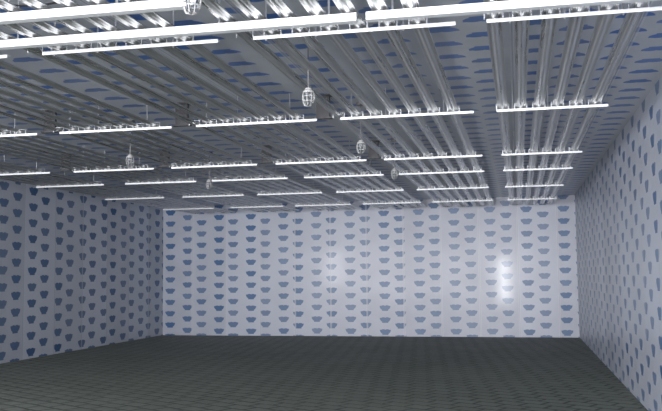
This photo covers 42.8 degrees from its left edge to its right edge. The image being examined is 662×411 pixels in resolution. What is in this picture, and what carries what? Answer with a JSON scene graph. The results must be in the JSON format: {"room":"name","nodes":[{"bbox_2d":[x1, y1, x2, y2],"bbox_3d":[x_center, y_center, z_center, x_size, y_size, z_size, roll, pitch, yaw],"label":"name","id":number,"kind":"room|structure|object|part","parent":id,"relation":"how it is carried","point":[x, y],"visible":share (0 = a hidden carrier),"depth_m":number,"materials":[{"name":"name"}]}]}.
{"room":"empty warehouse","nodes":[
{"label":"empty warehouse","id":0,"kind":"room"},
{"bbox_2d":[0,179,162,363],"bbox_3d":[-7.312,0.835,11.128,0.120,3.490,24.630,-2,-5,12],"label":"wall","id":1,"kind":"structure","parent":0,"point":[78,271],"depth_m":18.47,"materials":[{"name":"white paint"}]},
{"bbox_2d":[0,335,647,410],"bbox_3d":[-2.563,2.242,6.880,11.140,0.100,30.870,-2,-5,12],"label":"floor","id":2,"kind":"structure","parent":0,"point":[162,372],"depth_m":13.36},
{"bbox_2d":[0,0,661,206],"bbox_3d":[-1.951,-1.115,10.092,11.140,0.120,24.870,-2,-5,12],"label":"ceiling","id":3,"kind":"structure","parent":0,"point":[463,50],"depth_m":8.99,"materials":[{"name":"grey metal"}]},
{"bbox_2d":[14,2,56,6],"bbox_3d":[-1.140,-1.365,5.241,2.410,0.185,0.012,-2,-5,12],"label":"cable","id":4,"kind":"object","parent":3,"relation":"hanging from","point":[52,2],"visible":0.33,"depth_m":5.41,"materials":[{"name":"grey"}]},
{"bbox_2d":[41,110,58,133],"bbox_3d":[-3.197,-0.953,9.621,0.200,0.255,0.100,-2,-5,12],"label":"bracket","id":5,"kind":"object","parent":3,"relation":"hanging from","point":[45,131],"visible":0.48,"depth_m":9.60,"materials":[{"name":"grey metal"}]},
{"bbox_2d":[59,154,71,170],"bbox_3d":[-4.107,-0.661,13.088,0.200,0.255,0.100,-2,-5,12],"label":"bracket","id":6,"kind":"object","parent":3,"relation":"hanging from","point":[62,169],"visible":0.5,"depth_m":13.06,"materials":[{"name":"grey metal"}]},
{"bbox_2d":[0,155,234,213],"bbox_3d":[-5.350,-0.783,11.061,1.450,0.325,22.295,-2,-5,12],"label":"pipes","id":7,"kind":"object","parent":3,"relation":"hanging from","point":[4,171],"visible":0.98,"depth_m":15.55,"materials":[{"name":"metal"}]},
{"bbox_2d":[126,120,134,166],"bbox_3d":[-2.437,-0.753,10.258,0.107,0.571,0.107,-2,-5,12],"label":"pendant lamp","id":8,"kind":"object","parent":3,"relation":"hanging from","point":[130,157],"visible":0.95,"depth_m":10.23,"materials":[{"name":"white metal"}]},
{"bbox_2d":[0,113,298,211],"bbox_3d":[-3.690,-0.830,10.697,1.450,0.325,22.295,-2,-5,12],"label":"pipes","id":9,"kind":"object","parent":3,"relation":"hanging from","point":[23,134],"visible":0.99,"depth_m":12.67,"materials":[{"name":"metal"}]},
{"bbox_2d":[158,150,170,167],"bbox_3d":[-2.506,-0.706,12.736,0.200,0.255,0.100,-2,-5,12],"label":"bracket","id":10,"kind":"object","parent":3,"relation":"hanging from","point":[161,165],"visible":0.5,"depth_m":12.71,"materials":[{"name":"grey metal"}]},
{"bbox_2d":[17,0,329,38],"bbox_3d":[-1.069,-1.289,5.507,2.172,0.305,0.014,-2,-5,12],"label":"rods","id":11,"kind":"object","parent":3,"relation":"hanging from","point":[18,0],"visible":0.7,"depth_m":5.50,"materials":[{"name":"metal"}]},
{"bbox_2d":[0,12,357,49],"bbox_3d":[-1.060,-1.123,5.482,2.500,0.050,0.060,-2,-5,12],"label":"c-channel","id":12,"kind":"object","parent":11,"relation":"hanging from","point":[344,18],"visible":1,"depth_m":5.43,"materials":[{"name":"white metal"}]},
{"bbox_2d":[0,55,362,209],"bbox_3d":[-2.138,-0.874,10.355,1.470,0.325,22.298,-2,-5,12],"label":"pipes","id":13,"kind":"object","parent":3,"relation":"hanging from","point":[88,129],"visible":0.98,"depth_m":9.69,"materials":[{"name":"metal"}]},
{"bbox_2d":[172,102,191,126],"bbox_3d":[-1.635,-0.997,9.277,0.200,0.255,0.100,-2,-5,12],"label":"bracket","id":14,"kind":"object","parent":3,"relation":"hanging from","point":[178,123],"visible":0.57,"depth_m":9.26,"materials":[{"name":"grey metal"}]},
{"bbox_2d":[182,0,201,14],"bbox_3d":[-0.710,-1.254,4.315,0.107,0.571,0.107,-2,-5,12],"label":"pendant lamp","id":15,"kind":"object","parent":3,"relation":"hanging from","point":[191,4],"visible":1,"depth_m":4.28,"materials":[{"name":"white metal"}]},
{"bbox_2d":[185,0,197,9],"bbox_3d":[-0.708,-1.037,4.298,0.065,0.086,0.065,-2,-5,12],"label":"glass jar","id":16,"kind":"object","parent":15,"relation":"on","point":[191,4],"depth_m":4.27,"materials":[{"name":"clear glass"}]},
{"bbox_2d":[206,152,212,188],"bbox_3d":[-1.871,-0.536,12.992,0.107,0.571,0.107,-2,-5,12],"label":"pendant lamp","id":17,"kind":"object","parent":3,"relation":"hanging from","point":[208,181],"visible":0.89,"depth_m":12.95,"materials":[{"name":"white metal"}]},
{"bbox_2d":[0,0,426,208],"bbox_3d":[-0.575,-0.918,10.012,1.470,0.325,22.298,-2,-5,12],"label":"pipes","id":18,"kind":"object","parent":3,"relation":"hanging from","point":[153,17],"visible":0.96,"depth_m":7.39,"materials":[{"name":"metal"}]},
{"bbox_2d":[260,145,273,162],"bbox_3d":[-0.944,-0.750,12.392,0.200,0.255,0.100,-2,-5,12],"label":"bracket","id":19,"kind":"object","parent":3,"relation":"hanging from","point":[264,160],"visible":0.6,"depth_m":12.37,"materials":[{"name":"grey metal"}]},
{"bbox_2d":[302,46,314,106],"bbox_3d":[-0.181,-1.066,6.700,0.107,0.571,0.107,-2,-5,12],"label":"pendant lamp","id":20,"kind":"object","parent":3,"relation":"hanging from","point":[308,92],"visible":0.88,"depth_m":6.66,"materials":[{"name":"white metal"}]},
{"bbox_3d":[-0.182,-1.139,6.706,0.100,0.425,0.100,-2,-5,12],"label":"stem","id":21,"kind":"part","parent":20,"relation":"part of","materials":[{"name":"grey metal"}]},
{"bbox_2d":[304,92,311,103],"bbox_3d":[-0.179,-0.848,6.682,0.065,0.086,0.065,-2,-5,12],"label":"glass jar","id":22,"kind":"object","parent":20,"relation":"on","point":[308,95],"depth_m":6.66,"materials":[{"name":"clear glass"}]},
{"bbox_2d":[313,94,332,119],"bbox_3d":[-0.083,-1.040,8.936,0.200,0.255,0.100,-2,-5,12],"label":"bracket","id":23,"kind":"object","parent":3,"relation":"hanging from","point":[321,113],"visible":0.57,"depth_m":8.91,"materials":[{"name":"grey metal"}]},
{"bbox_2d":[198,0,493,206],"bbox_3d":[0.972,-0.961,9.672,1.500,0.325,22.303,-2,-5,12],"label":"pipes","id":24,"kind":"object","parent":3,"relation":"hanging from","point":[420,28],"visible":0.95,"depth_m":7.05,"materials":[{"name":"metal"}]},
{"bbox_2d":[356,102,365,153],"bbox_3d":[0.329,-0.856,9.344,0.107,0.571,0.107,-2,-5,12],"label":"pendant lamp","id":25,"kind":"object","parent":3,"relation":"hanging from","point":[361,146],"visible":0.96,"depth_m":9.31,"materials":[{"name":"white metal"}]},
{"bbox_3d":[0.329,-0.929,9.350,0.100,0.425,0.100,-2,-5,12],"label":"stem","id":26,"kind":"part","parent":25,"relation":"part of","materials":[{"name":"grey metal"}]},
{"bbox_2d":[367,140,380,158],"bbox_3d":[0.609,-0.794,12.051,0.200,0.255,0.100,-2,-5,12],"label":"bracket","id":27,"kind":"object","parent":3,"relation":"hanging from","point":[372,154],"visible":0.64,"depth_m":12.03,"materials":[{"name":"grey metal"}]},
{"bbox_2d":[391,138,397,178],"bbox_3d":[0.891,-0.655,11.875,0.107,0.571,0.107,-2,-5,12],"label":"pendant lamp","id":28,"kind":"object","parent":3,"relation":"hanging from","point":[394,170],"visible":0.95,"depth_m":11.84,"materials":[{"name":"white metal"}]},
{"bbox_2d":[483,0,661,204],"bbox_3d":[2.385,-1.001,9.361,1.095,0.325,22.282,-2,-5,12],"label":"pipes","id":29,"kind":"object","parent":3,"relation":"hanging from","point":[606,13],"visible":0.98,"depth_m":7.13,"materials":[{"name":"metal"}]},
{"bbox_3d":[-2.324,-1.297,5.252,2.172,0.305,0.014,-2,-5,12],"label":"rods","id":30,"kind":"object","parent":3,"relation":"hanging from","visible":0},
{"bbox_2d":[0,0,199,24],"bbox_3d":[-2.148,-1.136,5.190,2.840,0.050,0.060,-2,-5,12],"label":"c-channel","id":31,"kind":"object","parent":30,"relation":"hanging from","point":[151,5],"visible":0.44,"depth_m":5.01,"materials":[{"name":"white metal"}]},
{"bbox_3d":[1.079,-1.350,5.035,1.452,0.305,0.014,-2,-5,12],"label":"rods","id":32,"kind":"object","parent":3,"relation":"hanging from","visible":0},
{"bbox_2d":[366,0,660,21],"bbox_3d":[1.254,-1.188,4.973,2.120,0.050,0.060,-2,-5,12],"label":"c-channel","id":33,"kind":"object","parent":32,"relation":"hanging from","point":[511,5],"visible":1,"depth_m":5.03,"materials":[{"name":"white metal"}]},
{"bbox_2d":[163,195,579,337],"bbox_3d":[0.742,1.637,21.990,11.140,3.490,0.120,-2,-5,12],"label":"wall","id":34,"kind":"structure","parent":0,"point":[501,269],"depth_m":21.83,"materials":[{"name":"white paint"}]},
{"bbox_2d":[575,76,661,410],"bbox_3d":[3.447,0.532,8.763,0.120,3.490,24.630,-2,-5,12],"label":"wall","id":35,"kind":"structure","parent":0,"point":[618,207],"depth_m":11.20,"materials":[{"name":"white paint"}]}
]}

